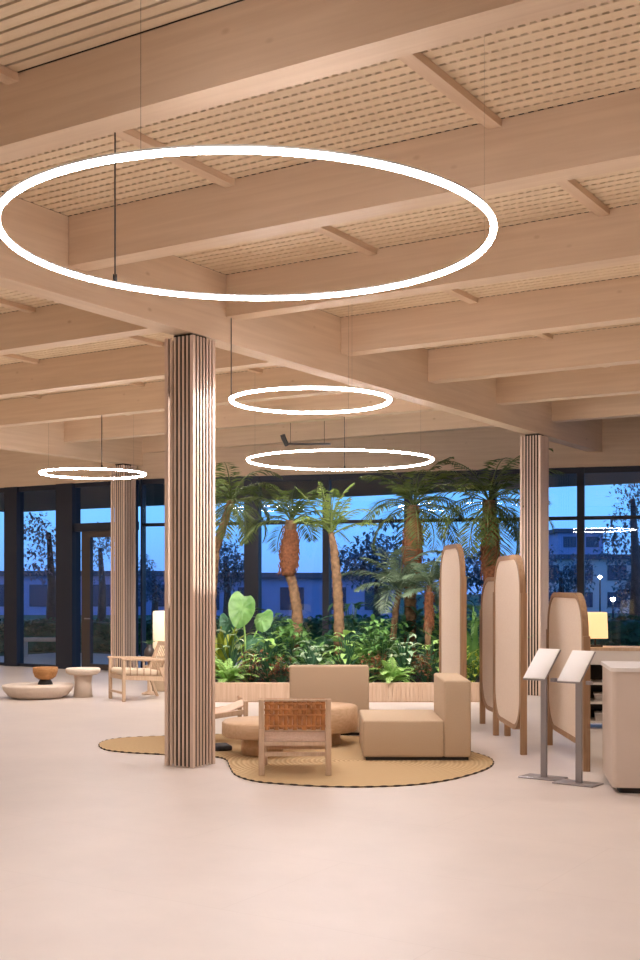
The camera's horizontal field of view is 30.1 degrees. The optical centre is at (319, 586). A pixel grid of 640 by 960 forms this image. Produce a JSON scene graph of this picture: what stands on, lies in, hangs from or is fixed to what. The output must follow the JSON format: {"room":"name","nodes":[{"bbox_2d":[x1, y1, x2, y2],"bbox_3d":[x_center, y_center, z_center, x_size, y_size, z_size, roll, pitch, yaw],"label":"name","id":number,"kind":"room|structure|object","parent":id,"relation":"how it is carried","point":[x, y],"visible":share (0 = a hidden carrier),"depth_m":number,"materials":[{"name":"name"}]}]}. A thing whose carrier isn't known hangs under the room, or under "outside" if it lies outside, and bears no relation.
{"room":"hotel lobby","nodes":[
{"label":"hotel lobby","id":0,"kind":"room"},
{"bbox_2d":[0,449,139,487],"bbox_3d":[-6.017,-2.506,24.193,6.100,0.948,0.200,0,0,32],"label":"trim","id":1,"kind":"structure","parent":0,"point":[17,469],"depth_m":23.81,"materials":[{"name":"brown wood"}]},
{"bbox_2d":[0,653,639,959],"bbox_3d":[-3.957,1.720,12.278,22.250,0.200,26.600,0,0,32],"label":"floor","id":2,"kind":"structure","parent":0,"point":[105,855],"depth_m":7.12,"materials":[{"name":"concrete"}]},
{"bbox_2d":[4,485,55,666],"bbox_3d":[-5.792,-0.205,24.052,1.470,3.650,0.200,0,0,32],"label":"window","id":3,"kind":"structure","parent":2,"relation":"on","point":[13,496],"depth_m":24.26,"materials":[{"name":"grey metal"}]},
{"bbox_2d":[2,682,73,699],"bbox_3d":[-4.123,1.525,17.400,1.030,0.190,1.030,0,0,0],"label":"stone table","id":4,"kind":"object","parent":2,"relation":"on","point":[22,690],"visible":0.98,"depth_m":17.05,"materials":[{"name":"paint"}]},
{"bbox_2d":[32,666,57,684],"bbox_3d":[-4.028,1.304,17.450,0.366,0.250,0.366,0,0,0],"label":"wooden bowl","id":5,"kind":"object","parent":4,"relation":"on","point":[45,674],"visible":1,"depth_m":17.34,"materials":[{"name":"brown wood"}]},
{"bbox_2d":[65,667,100,697],"bbox_3d":[-3.485,1.407,17.500,0.510,0.425,0.510,0,0,0],"label":"pedestal table","id":6,"kind":"object","parent":2,"relation":"on","point":[82,676],"visible":1,"depth_m":17.38,"materials":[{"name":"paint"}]},
{"bbox_2d":[56,480,138,669],"bbox_3d":[-4.323,-0.205,23.129,2.000,3.650,0.243,0,0,32],"label":"window frame","id":7,"kind":"structure","parent":2,"relation":"on","point":[69,527],"depth_m":23.38,"materials":[{"name":"grey metal"}]},
{"bbox_2d":[111,464,135,667],"bbox_3d":[-3.659,-0.328,22.136,0.326,3.895,0.326,0,0,32],"label":"column","id":8,"kind":"structure","parent":2,"relation":"on","point":[125,489],"depth_m":22.04,"materials":[{"name":"brown wood"}]},
{"bbox_2d":[107,641,164,701],"bbox_3d":[-2.585,1.213,17.178,0.799,0.826,0.660,0,0,-28],"label":"wooden armchair","id":9,"kind":"object","parent":2,"relation":"on","point":[124,673],"visible":0.83,"depth_m":16.99,"materials":[{"name":"brown wood"}]},
{"bbox_2d":[111,667,159,675],"bbox_3d":[-2.655,1.224,17.141,0.580,0.125,0.540,0,0,-28],"label":"seat cushion","id":10,"kind":"object","parent":9,"relation":"on","point":[115,671],"depth_m":16.94,"materials":[{"name":"fabric"}]},
{"bbox_2d":[141,479,164,667],"bbox_3d":[-3.088,-0.205,22.468,0.570,3.650,0.180,0,0,16],"label":"window","id":11,"kind":"structure","parent":2,"relation":"on","point":[144,482],"depth_m":22.47,"materials":[{"name":"grey"}]},
{"bbox_2d":[152,657,164,690],"bbox_3d":[-2.391,1.359,18.600,0.620,0.519,0.550,0,0,0],"label":"side table","id":12,"kind":"object","parent":2,"relation":"on","point":[159,685],"visible":0.02,"depth_m":18.38,"materials":[{"name":"white"}]},
{"bbox_2d":[153,611,164,657],"bbox_3d":[-2.376,0.740,18.600,0.470,0.720,0.470,0,0,0],"label":"table lamp","id":13,"kind":"object","parent":12,"relation":"on","point":[158,616],"visible":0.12,"depth_m":18.40,"materials":[{"name":"white fabric"}]},
{"bbox_2d":[165,333,214,767],"bbox_3d":[-1.182,-0.328,10.821,0.326,3.895,0.326,0,0,32],"label":"column","id":14,"kind":"structure","parent":2,"relation":"on","point":[190,358],"depth_m":10.73,"materials":[{"name":"brown wood"}]},
{"bbox_2d":[215,666,288,701],"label":"raised planter","id":15,"kind":"object","parent":2,"relation":"on","point":[260,689],"depth_m":16.69,"materials":[{"name":"wood"}]},
{"bbox_2d":[215,627,251,674],"bbox_3d":[-1.608,0.880,18.337,1.679,1.061,1.661,0,0,18],"label":"leaf plant","id":16,"kind":"object","parent":15,"relation":"on","point":[220,637],"visible":0.27,"depth_m":17.95,"materials":[{"name":"plant"}]},
{"bbox_2d":[215,658,258,681],"bbox_3d":[-1.303,1.257,17.171,0.918,0.450,0.852,0,0,5],"label":"fern","id":17,"kind":"object","parent":15,"relation":"on","point":[227,673],"visible":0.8,"depth_m":17.07,"materials":[{"name":"green plant"}]},
{"bbox_2d":[215,628,262,673],"bbox_3d":[-1.309,1.019,17.677,0.977,0.790,0.940,0,0,42],"label":"variegated shrub","id":18,"kind":"object","parent":15,"relation":"on","point":[237,646],"visible":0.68,"depth_m":17.65,"materials":[{"name":"green plant"}]},
{"bbox_2d":[219,591,272,679],"bbox_3d":[-1.105,0.739,17.743,0.817,1.351,0.548,0,0,0],"label":"plant","id":19,"kind":"object","parent":15,"relation":"on","point":[241,609],"visible":0.95,"depth_m":17.68,"materials":[{"name":"green plant"}]},
{"bbox_2d":[215,462,282,672],"bbox_3d":[-1.431,-0.247,18.991,1.681,3.338,1.583,0,0,0],"label":"palm tree","id":20,"kind":"object","parent":15,"relation":"on","point":[228,507],"visible":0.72,"depth_m":18.96,"materials":[{"name":"green plant"}]},
{"bbox_2d":[238,649,268,681],"bbox_3d":[-0.975,1.160,17.098,0.551,0.534,0.454,0,0,-44],"label":"croton","id":21,"kind":"object","parent":15,"relation":"on","point":[250,676],"visible":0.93,"depth_m":17.07,"materials":[{"name":"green plant"}]},
{"bbox_2d":[239,608,291,664],"bbox_3d":[-0.783,0.874,18.905,1.225,1.078,1.246,0,0,9],"label":"leafy shrub","id":22,"kind":"object","parent":15,"relation":"on","point":[275,617],"visible":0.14,"depth_m":18.88,"materials":[{"name":"green plant"}]},
{"bbox_2d":[242,631,297,681],"bbox_3d":[-0.769,1.029,17.435,0.871,0.770,0.784,0,0,41],"label":"leafy shrub","id":23,"kind":"object","parent":15,"relation":"on","point":[268,648],"visible":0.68,"depth_m":17.41,"materials":[{"name":"green plant"}]},
{"bbox_2d":[233,486,349,664],"bbox_3d":[-0.445,-0.095,18.741,1.849,3.035,1.631,0,0,0],"label":"palm tree","id":24,"kind":"object","parent":15,"relation":"on","point":[289,550],"visible":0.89,"depth_m":18.57,"materials":[{"name":"green plant"}]},
{"bbox_2d":[265,619,323,672],"bbox_3d":[-0.391,0.945,17.715,0.957,0.937,0.880,0,0,5],"label":"leafy shrub","id":25,"kind":"object","parent":15,"relation":"on","point":[291,629],"visible":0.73,"depth_m":17.64,"materials":[{"name":"green plant"}]},
{"bbox_2d":[289,640,333,667],"bbox_3d":[-0.108,1.092,17.214,0.747,0.642,0.718,0,0,-8],"label":"variegated shrub","id":26,"kind":"object","parent":15,"relation":"on","point":[312,660],"visible":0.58,"depth_m":17.17,"materials":[{"name":"green plant"}]},
{"bbox_2d":[258,624,376,667],"bbox_3d":[-0.043,1.178,18.695,1.968,1.159,2.011,0,0,-36],"label":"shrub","id":27,"kind":"object","parent":15,"relation":"in","point":[330,643],"visible":0.16,"depth_m":18.47,"materials":[{"name":"green plant"}]},
{"bbox_2d":[244,474,321,665],"bbox_3d":[-0.652,-0.205,21.768,1.500,3.650,0.180,0,0,16],"label":"window","id":28,"kind":"structure","parent":2,"relation":"on","point":[252,552],"depth_m":21.84,"materials":[{"name":"grey"}]},
{"bbox_2d":[98,734,493,787],"bbox_3d":[-0.137,1.612,11.616,2.868,0.014,4.171,0,0,-40],"label":"rug","id":29,"kind":"object","parent":2,"relation":"on","point":[350,768],"visible":0.65,"depth_m":10.64,"materials":[{"name":"fabric"}]},
{"bbox_2d":[215,696,247,718],"bbox_3d":[-1.120,1.278,12.399,0.689,0.661,0.620,0,0,-10],"label":"lounge chair","id":30,"kind":"object","parent":29,"relation":"on","point":[228,710],"visible":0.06,"depth_m":12.18,"materials":[{"name":"brown wood"}]},
{"bbox_2d":[222,716,282,756],"bbox_3d":[-0.558,1.445,11.450,0.770,0.325,0.770,0,0,0],"label":"coffee table","id":31,"kind":"object","parent":29,"relation":"on","point":[245,729],"visible":0.41,"depth_m":11.25,"materials":[{"name":"brown wood"}]},
{"bbox_2d":[258,698,330,775],"bbox_3d":[-0.213,1.278,10.415,0.620,0.661,0.689,0,0,0],"label":"lounge chair","id":32,"kind":"object","parent":29,"relation":"on","point":[285,726],"visible":1,"depth_m":10.11,"materials":[{"name":"brown wood"}]},
{"bbox_2d":[289,665,368,734],"bbox_3d":[0.100,1.232,13.342,0.860,0.750,0.985,0,0,0],"label":"sofa","id":33,"kind":"object","parent":29,"relation":"on","point":[337,683],"visible":0.46,"depth_m":12.85,"materials":[{"name":"fabric"}]},
{"bbox_2d":[306,702,357,745],"bbox_3d":[0.010,1.410,12.200,0.750,0.395,0.750,0,0,0],"label":"coffee table","id":34,"kind":"object","parent":29,"relation":"on","point":[344,716],"visible":0.22,"depth_m":11.95,"materials":[{"name":"brown wood"}]},
{"bbox_2d":[359,673,470,759],"bbox_3d":[0.897,1.238,11.500,1.000,0.740,1.000,0,0,0],"label":"sofa","id":35,"kind":"object","parent":29,"relation":"on","point":[443,732],"visible":1,"depth_m":11.00,"materials":[{"name":"fabric"}]},
{"bbox_2d":[322,472,403,642],"bbox_3d":[0.790,-0.205,21.354,1.500,3.650,0.180,0,0,16],"label":"window","id":36,"kind":"structure","parent":2,"relation":"on","point":[327,479],"depth_m":21.45,"materials":[{"name":"grey"}]},
{"bbox_2d":[369,666,433,701],"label":"raised planter","id":37,"kind":"object","parent":2,"relation":"on","point":[417,690],"depth_m":16.69,"materials":[{"name":"wood"}]},
{"bbox_2d":[293,481,377,664],"bbox_3d":[0.236,-0.110,18.281,1.340,3.064,1.416,0,0,0],"label":"palm tree","id":38,"kind":"object","parent":37,"relation":"on","point":[338,614],"visible":0.98,"depth_m":18.20,"materials":[{"name":"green plant"}]},
{"bbox_2d":[316,630,370,664],"bbox_3d":[0.363,1.017,17.285,0.803,0.794,0.947,0,0,-43],"label":"leafy shrub","id":39,"kind":"object","parent":37,"relation":"on","point":[344,654],"visible":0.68,"depth_m":17.25,"materials":[{"name":"green plant"}]},
{"bbox_2d":[318,602,385,646],"bbox_3d":[0.533,0.831,19.217,1.350,1.165,1.344,0,0,41],"label":"leafy shrub","id":40,"kind":"object","parent":37,"relation":"on","point":[357,605],"visible":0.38,"depth_m":19.25,"materials":[{"name":"green plant"}]},
{"bbox_2d":[306,630,419,681],"bbox_3d":[0.666,1.196,18.328,1.844,1.018,1.936,0,0,-29],"label":"fern","id":41,"kind":"object","parent":37,"relation":"in","point":[359,650],"visible":0.14,"depth_m":18.11,"materials":[{"name":"green plant"}]},
{"bbox_2d":[353,614,413,669],"bbox_3d":[0.939,0.907,17.767,0.974,1.011,0.991,0,0,32],"label":"leafy shrub","id":42,"kind":"object","parent":37,"relation":"on","point":[385,639],"visible":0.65,"depth_m":17.73,"materials":[{"name":"green plant"}]},
{"bbox_2d":[341,544,441,666],"bbox_3d":[1.252,0.369,18.570,1.592,2.108,1.588,0,0,-30],"label":"young palm","id":43,"kind":"object","parent":37,"relation":"on","point":[387,577],"visible":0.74,"depth_m":18.47,"materials":[{"name":"green plant"}]},
{"bbox_2d":[369,657,414,682],"bbox_3d":[1.004,1.235,17.096,0.807,0.424,0.893,0,0,-22],"label":"fern","id":44,"kind":"object","parent":37,"relation":"on","point":[394,674],"visible":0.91,"depth_m":17.01,"materials":[{"name":"green plant"}]},
{"bbox_2d":[365,598,424,660],"bbox_3d":[1.309,0.794,19.041,1.325,1.239,1.470,0,0,-16],"label":"leafy shrub","id":45,"kind":"object","parent":37,"relation":"on","point":[409,628],"visible":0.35,"depth_m":18.91,"materials":[{"name":"green plant"}]},
{"bbox_2d":[382,634,424,681],"bbox_3d":[1.229,1.051,17.396,0.678,0.725,0.794,0,0,-11],"label":"variegated shrub","id":46,"kind":"object","parent":37,"relation":"on","point":[403,660],"visible":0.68,"depth_m":17.36,"materials":[{"name":"green plant"}]},
{"bbox_2d":[358,457,473,674],"bbox_3d":[1.523,-0.330,19.163,1.842,3.507,2.130,0,0,0],"label":"palm tree","id":47,"kind":"object","parent":37,"relation":"on","point":[413,531],"visible":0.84,"depth_m":18.95,"materials":[{"name":"green plant"}]},
{"bbox_2d":[406,640,438,681],"bbox_3d":[1.579,1.094,17.401,0.674,0.641,0.742,0,0,-25],"label":"leafy shrub","id":48,"kind":"object","parent":37,"relation":"on","point":[427,647],"visible":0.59,"depth_m":17.36,"materials":[{"name":"green plant"}]},
{"bbox_2d":[410,653,438,681],"bbox_3d":[1.504,1.175,17.065,0.460,0.475,0.455,0,0,-32],"label":"croton","id":49,"kind":"object","parent":37,"relation":"on","point":[424,675],"visible":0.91,"depth_m":17.02,"materials":[{"name":"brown plant"}]},
{"bbox_2d":[392,554,469,660],"bbox_3d":[1.609,0.418,17.848,1.104,2.007,1.012,0,0,31],"label":"young palm","id":50,"kind":"object","parent":37,"relation":"on","point":[422,577],"visible":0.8,"depth_m":17.70,"materials":[{"name":"green plant"}]},
{"bbox_2d":[404,470,488,599],"bbox_3d":[2.231,-0.205,20.940,1.500,3.650,0.180,0,0,16],"label":"window","id":51,"kind":"structure","parent":2,"relation":"on","point":[474,471],"depth_m":20.90,"materials":[{"name":"grey"}]},
{"bbox_2d":[439,544,466,678],"bbox_3d":[1.544,0.565,13.900,0.060,2.110,1.404,0,0,-4],"label":"screen","id":52,"kind":"object","parent":2,"relation":"on","point":[453,579],"visible":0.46,"depth_m":13.71,"materials":[{"name":"beige fabric"}]},
{"bbox_2d":[471,673,479,701],"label":"raised planter","id":53,"kind":"object","parent":2,"relation":"on","point":[475,686],"depth_m":16.69,"materials":[{"name":"wood"}]},
{"bbox_2d":[414,607,532,675],"bbox_3d":[2.319,0.796,17.873,1.829,1.227,1.691,0,0,3],"label":"leaf plant","id":54,"kind":"object","parent":53,"relation":"on","point":[473,645],"visible":0.16,"depth_m":17.71,"materials":[{"name":"plant"}]},
{"bbox_2d":[419,448,564,590],"bbox_3d":[2.751,-0.381,18.852,2.079,3.608,2.221,0,0,-25],"label":"palm tree","id":55,"kind":"object","parent":53,"relation":"on","point":[489,536],"visible":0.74,"depth_m":18.72,"materials":[{"name":"green plant"}]},
{"bbox_2d":[480,577,510,735],"bbox_3d":[1.979,0.755,13.500,0.060,1.730,1.206,0,0,-6],"label":"screen","id":56,"kind":"object","parent":2,"relation":"on","point":[486,611],"visible":0.48,"depth_m":13.79,"materials":[{"name":"fabric"}]},
{"bbox_2d":[493,555,526,754],"bbox_3d":[1.940,0.650,12.225,0.060,1.940,1.551,0,0,-2],"label":"screen","id":57,"kind":"object","parent":2,"relation":"on","point":[509,594],"visible":1,"depth_m":12.08,"materials":[{"name":"beige fabric"}]},
{"bbox_2d":[489,467,576,520],"bbox_3d":[3.673,-0.205,20.526,1.500,3.650,0.180,0,0,16],"label":"window","id":58,"kind":"structure","parent":2,"relation":"on","point":[564,470],"depth_m":20.37,"materials":[{"name":"grey"}]},
{"bbox_2d":[520,434,548,695],"bbox_3d":[3.212,-0.328,17.828,0.326,3.895,0.326,0,0,32],"label":"column","id":59,"kind":"structure","parent":2,"relation":"on","point":[534,448],"depth_m":17.73,"materials":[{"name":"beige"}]},
{"bbox_2d":[518,648,567,780],"bbox_3d":[1.936,1.079,10.141,0.360,1.081,0.379,0,0,37],"label":"stand","id":60,"kind":"object","parent":2,"relation":"on","point":[541,665],"visible":0.99,"depth_m":10.07,"materials":[{"name":"grey metal"}]},
{"bbox_2d":[523,650,560,680],"bbox_3d":[1.905,0.670,10.209,0.210,0.251,0.307,0,0,37],"label":"sign panel","id":61,"kind":"object","parent":60,"relation":"on","point":[541,665],"depth_m":10.18,"materials":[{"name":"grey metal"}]},
{"bbox_2d":[546,592,589,771],"bbox_3d":[2.343,0.838,11.310,0.060,1.565,1.780,0,0,0],"label":"screen","id":62,"kind":"object","parent":2,"relation":"on","point":[567,630],"visible":0.78,"depth_m":11.21,"materials":[{"name":"beige fabric"}]},
{"bbox_2d":[552,650,603,787],"bbox_3d":[2.166,1.079,9.841,0.360,1.081,0.379,0,0,37],"label":"stand","id":63,"kind":"object","parent":2,"relation":"on","point":[578,662],"visible":1,"depth_m":9.76,"materials":[{"name":"grey metal"}]},
{"bbox_2d":[557,652,595,683],"bbox_3d":[2.135,0.670,9.909,0.210,0.251,0.307,0,0,37],"label":"sign panel","id":64,"kind":"object","parent":63,"relation":"on","point":[577,664],"depth_m":9.88,"materials":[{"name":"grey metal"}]},
{"bbox_2d":[577,466,639,598],"bbox_3d":[5.114,-0.205,20.112,1.500,3.650,0.180,0,0,16],"label":"window","id":65,"kind":"structure","parent":2,"relation":"on","point":[581,471],"depth_m":20.21,"materials":[{"name":"grey"}]},
{"bbox_2d":[590,646,639,722],"bbox_3d":[4.231,1.157,13.595,2.400,0.925,0.500,0,0,12],"label":"sideboard","id":66,"kind":"object","parent":2,"relation":"on","point":[605,653],"visible":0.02,"depth_m":13.58,"materials":[{"name":"brown wood"}]},
{"bbox_2d":[588,612,607,646],"bbox_3d":[3.184,0.494,13.767,0.240,0.400,0.240,0,0,0],"label":"table lamp","id":67,"kind":"object","parent":66,"relation":"on","point":[598,625],"visible":0.85,"depth_m":13.65,"materials":[{"name":"yellow fabric"}]},
{"bbox_2d":[601,661,639,792],"bbox_3d":[3.236,1.127,9.596,1.824,0.985,0.874,0,0,8],"label":"reception desk","id":68,"kind":"object","parent":2,"relation":"on","point":[620,679],"visible":1,"depth_m":9.29,"materials":[{"name":"beige paint"}]},
{"bbox_2d":[601,661,639,671],"bbox_3d":[3.236,0.649,9.596,1.824,0.029,0.874,0,0,8],"label":"countertop","id":69,"kind":"structure","parent":68,"relation":"on","point":[613,666],"depth_m":9.59,"materials":[{"name":"white"}]},
{"bbox_2d":[0,0,639,415],"bbox_3d":[-3.997,-3.020,12.214,22.750,0.320,26.950,0,0,32],"label":"ceiling","id":70,"kind":"structure","parent":0,"point":[590,52],"depth_m":7.51,"materials":[{"name":"beige wood"}]},
{"bbox_2d":[0,421,142,465],"bbox_3d":[-8.180,-2.594,14.926,0.220,0.628,26.600,0,0,32],"label":"beam","id":71,"kind":"structure","parent":70,"relation":"attached to","point":[33,438],"depth_m":20.66,"materials":[{"name":"brown wood"}]},
{"bbox_2d":[0,304,159,355],"bbox_3d":[-4.352,-2.714,13.399,7.884,0.388,0.200,0,0,32],"label":"ceiling beam","id":72,"kind":"structure","parent":70,"relation":"attached to","point":[57,325],"depth_m":12.28,"materials":[{"name":"brown wood"}]},
{"bbox_2d":[39,415,146,478],"bbox_3d":[-3.472,-2.310,18.200,1.621,1.190,1.621,0,0,0],"label":"ring light","id":73,"kind":"object","parent":70,"relation":"hanging from","point":[68,468],"visible":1,"depth_m":17.87,"materials":[{"name":"white"}]},
{"bbox_2d":[39,468,145,478],"bbox_3d":[-3.472,-1.725,18.200,1.620,0.020,1.620,0,0,0],"label":"diffuser","id":74,"kind":"object","parent":73,"relation":"attached to","point":[51,469],"depth_m":18.08,"materials":[{"name":"white"}]},
{"bbox_2d":[0,342,276,397],"bbox_3d":[-3.252,-2.714,15.153,7.884,0.388,0.200,0,0,32],"label":"ceiling beam","id":75,"kind":"structure","parent":70,"relation":"attached to","point":[143,362],"depth_m":14.75,"materials":[{"name":"brown wood"}]},
{"bbox_2d":[0,367,358,427],"bbox_3d":[-2.152,-2.714,16.907,7.884,0.388,0.200,0,0,32],"label":"ceiling beam","id":76,"kind":"structure","parent":70,"relation":"attached to","point":[128,399],"depth_m":17.12,"materials":[{"name":"brown wood"}]},
{"bbox_2d":[0,132,496,300],"bbox_3d":[-0.345,-2.283,5.730,2.371,1.245,2.371,0,0,0],"label":"ring light","id":77,"kind":"object","parent":70,"relation":"hanging from","point":[114,157],"visible":0.99,"depth_m":5.02,"materials":[{"name":"white"}]},
{"bbox_2d":[64,392,439,442],"bbox_3d":[-1.053,-2.714,18.660,7.884,0.388,0.200,0,0,32],"label":"ceiling beam","id":78,"kind":"structure","parent":70,"relation":"attached to","point":[231,416],"depth_m":18.50,"materials":[{"name":"brown wood"}]},
{"bbox_2d":[0,191,601,451],"bbox_3d":[-1.309,-2.594,10.618,0.220,0.628,26.600,0,0,32],"label":"beam","id":79,"kind":"structure","parent":70,"relation":"attached to","point":[309,341],"depth_m":11.26,"materials":[{"name":"brown wood"}]},
{"bbox_2d":[0,0,611,163],"bbox_3d":[0.210,-2.714,5.652,7.624,0.388,0.200,0,0,32],"label":"ceiling beam","id":80,"kind":"structure","parent":70,"relation":"attached to","point":[244,49],"depth_m":5.98,"materials":[{"name":"brown wood"}]},
{"bbox_2d":[229,305,391,413],"bbox_3d":[-0.089,-2.315,11.140,1.525,1.180,1.525,0,0,0],"label":"ring light","id":81,"kind":"object","parent":70,"relation":"hanging from","point":[232,396],"visible":1,"depth_m":11.13,"materials":[{"name":"white"}]},
{"bbox_2d":[229,387,391,413],"bbox_3d":[-0.089,-1.735,11.140,1.524,0.020,1.524,0,0,0],"label":"diffuser","id":82,"kind":"object","parent":81,"relation":"attached to","point":[388,397],"depth_m":11.04,"materials":[{"name":"white plastic"}]},
{"bbox_2d":[142,411,496,452],"bbox_3d":[0.047,-2.714,20.414,7.884,0.388,0.200,0,0,32],"label":"ceiling beam","id":83,"kind":"structure","parent":70,"relation":"attached to","point":[433,421],"depth_m":20.13,"materials":[{"name":"brown wood"}]},
{"bbox_2d":[246,417,433,470],"bbox_3d":[0.276,-2.315,16.400,2.581,1.180,2.581,0,0,0],"label":"ring light","id":84,"kind":"object","parent":70,"relation":"hanging from","point":[344,449],"visible":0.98,"depth_m":16.27,"materials":[{"name":"white"}]},
{"bbox_2d":[246,449,433,470],"bbox_3d":[0.276,-1.735,16.400,2.580,0.020,2.580,0,0,0],"label":"diffuser","id":85,"kind":"object","parent":84,"relation":"attached to","point":[301,450],"depth_m":16.04,"materials":[{"name":"white plastic"}]},
{"bbox_2d":[69,88,639,271],"bbox_3d":[1.309,-2.714,7.406,7.624,0.388,0.200,0,0,32],"label":"ceiling beam","id":86,"kind":"structure","parent":70,"relation":"attached to","point":[600,135],"depth_m":7.93,"materials":[{"name":"brown wood"}]},
{"bbox_2d":[226,204,639,320],"bbox_3d":[2.409,-2.714,9.160,7.624,0.388,0.200,0,0,32],"label":"ceiling beam","id":87,"kind":"structure","parent":70,"relation":"attached to","point":[584,241],"depth_m":9.87,"materials":[{"name":"brown wood"}]},
{"bbox_2d":[341,276,639,355],"bbox_3d":[3.509,-2.714,10.913,7.624,0.388,0.200,0,0,32],"label":"ceiling beam","id":88,"kind":"structure","parent":70,"relation":"attached to","point":[614,301],"depth_m":11.90,"materials":[{"name":"brown wood"}]},
{"bbox_2d":[428,325,639,383],"bbox_3d":[4.609,-2.714,12.667,7.624,0.388,0.200,0,0,32],"label":"ceiling beam","id":89,"kind":"structure","parent":70,"relation":"attached to","point":[619,345],"depth_m":13.87,"materials":[{"name":"brown wood"}]},
{"bbox_2d":[496,363,639,404],"bbox_3d":[5.708,-2.714,14.421,7.624,0.388,0.200,0,0,32],"label":"ceiling beam","id":90,"kind":"structure","parent":70,"relation":"attached to","point":[618,379],"depth_m":15.83,"materials":[{"name":"brown wood"}]},
{"bbox_2d":[552,393,639,422],"bbox_3d":[6.808,-2.714,16.174,7.624,0.388,0.200,0,0,32],"label":"ceiling beam","id":91,"kind":"structure","parent":70,"relation":"attached to","point":[628,405],"depth_m":17.75,"materials":[{"name":"brown wood"}]},
{"bbox_2d":[0,472,639,511],"bbox_3d":[1.030,-2.660,24.702,29.500,0.840,8.050,0,0,32],"label":"roof overhang","id":92,"kind":"object","parent":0,"point":[91,497],"visible":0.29,"depth_m":27.15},
{"bbox_2d":[138,416,639,479],"bbox_3d":[4.616,-2.506,20.255,16.700,0.948,0.202,0,0,16],"label":"wall","id":93,"kind":"structure","parent":0,"point":[471,448],"depth_m":20.95,"materials":[{"name":"brown wood"}]},
{"label":"outside","id":94,"kind":"structure","parent":0,"visible":0},
{"bbox_2d":[0,594,628,662],"bbox_3d":[0.000,1.795,142.950,320.000,0.250,238.100,0,0,0],"label":"lawn","id":95,"kind":"structure","parent":94,"point":[420,604],"depth_m":69.00,"materials":[{"name":"plant"}]},
{"bbox_2d":[24,512,55,621],"bbox_3d":[-7.699,-0.228,33.962,2.204,3.824,2.320,0,0,0],"label":"tree","id":96,"kind":"object","parent":95,"relation":"on","point":[50,572],"visible":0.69,"depth_m":33.91,"materials":[{"name":"grey plant"}]},
{"bbox_2d":[0,617,152,651],"bbox_3d":[-6.397,1.266,30.899,6.274,0.934,1.246,0,0,0],"label":"hedge","id":97,"kind":"object","parent":95,"relation":"on","point":[34,628],"visible":0.3,"depth_m":30.50,"materials":[{"name":"green plant"}]},
{"bbox_2d":[0,571,164,614],"bbox_3d":[-14.706,0.370,74.000,13.600,2.600,8.600,0,0,0],"label":"building","id":98,"kind":"structure","parent":95,"relation":"on","point":[35,593],"depth_m":69.93,"materials":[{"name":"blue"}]},
{"bbox_2d":[81,521,114,621],"bbox_3d":[-7.036,-0.193,37.933,1.658,3.755,1.629,0,0,0],"label":"tree","id":99,"kind":"object","parent":95,"relation":"on","point":[101,615],"visible":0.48,"depth_m":37.90,"materials":[{"name":"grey plant"}]},
{"bbox_2d":[138,554,164,619],"bbox_3d":[-6.383,0.220,44.748,2.054,2.933,1.860,0,0,27],"label":"tree","id":100,"kind":"object","parent":95,"relation":"on","point":[153,586],"visible":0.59,"depth_m":44.88,"materials":[{"name":"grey plant"}]},
{"bbox_2d":[215,534,243,615],"bbox_3d":[-3.229,-0.141,40.198,2.251,3.653,2.132,0,0,-43],"label":"tree","id":101,"kind":"object","parent":95,"relation":"on","point":[228,583],"visible":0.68,"depth_m":39.90,"materials":[{"name":"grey plant"}]},
{"bbox_2d":[216,573,397,617],"bbox_3d":[-1.459,0.470,66.000,11.600,2.400,8.600,0,0,0],"label":"building","id":102,"kind":"structure","parent":95,"relation":"on","point":[275,591],"depth_m":62.00,"materials":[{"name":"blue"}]},
{"bbox_2d":[216,614,479,647],"bbox_3d":[0.797,1.249,32.892,9.299,0.999,1.234,0,0,0],"label":"hedge","id":103,"kind":"object","parent":95,"relation":"on","point":[315,625],"visible":0.09,"depth_m":32.50,"materials":[{"name":"plant"}]},
{"bbox_2d":[337,523,435,615],"bbox_3d":[2.135,-0.350,41.930,3.876,4.069,3.299,0,0,0],"label":"tree","id":104,"kind":"object","parent":95,"relation":"on","point":[357,556],"visible":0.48,"depth_m":41.49,"materials":[{"name":"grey plant"}]},
{"bbox_2d":[417,545,505,610],"bbox_3d":[5.475,0.011,44.948,3.779,3.350,3.707,0,0,6],"label":"tree","id":105,"kind":"object","parent":95,"relation":"on","point":[476,576],"visible":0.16,"depth_m":44.32,"materials":[{"name":"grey plant"}]},
{"bbox_2d":[549,545,596,601],"bbox_3d":[9.687,0.000,48.164,3.103,3.372,3.041,0,0,0],"label":"tree","id":106,"kind":"object","parent":95,"relation":"on","point":[569,571],"visible":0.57,"depth_m":47.83,"materials":[{"name":"grey plant"}]},
{"bbox_2d":[549,529,607,553],"bbox_3d":[20.836,-1.480,97.000,4.200,6.300,4.600,0,0,0],"label":"building","id":107,"kind":"structure","parent":95,"relation":"on","point":[565,540],"depth_m":95.00,"materials":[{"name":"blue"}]},
{"bbox_2d":[549,554,630,612],"bbox_3d":[17.647,-0.180,79.000,9.100,3.700,8.600,0,0,0],"label":"building","id":108,"kind":"structure","parent":95,"relation":"on","point":[607,580],"depth_m":75.01,"materials":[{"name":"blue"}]},
{"bbox_2d":[589,507,639,615],"bbox_3d":[10.779,-0.479,40.138,3.086,4.328,2.844,0,0,0],"label":"tree","id":109,"kind":"object","parent":95,"relation":"on","point":[614,536],"visible":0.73,"depth_m":40.15,"materials":[{"name":"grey plant"}]},
{"bbox_2d":[590,614,639,645],"bbox_3d":[6.979,1.163,25.890,4.749,1.128,1.233,0,0,0],"label":"hedge","id":110,"kind":"object","parent":95,"relation":"on","point":[622,630],"visible":0.25,"depth_m":25.50,"materials":[{"name":"plant"}]},
{"bbox_2d":[606,483,639,619],"bbox_3d":[8.069,-0.761,30.229,1.319,4.889,1.328,0,0,-25],"label":"tree","id":111,"kind":"object","parent":95,"relation":"on","point":[634,609],"visible":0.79,"depth_m":29.92,"materials":[{"name":"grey plant"}]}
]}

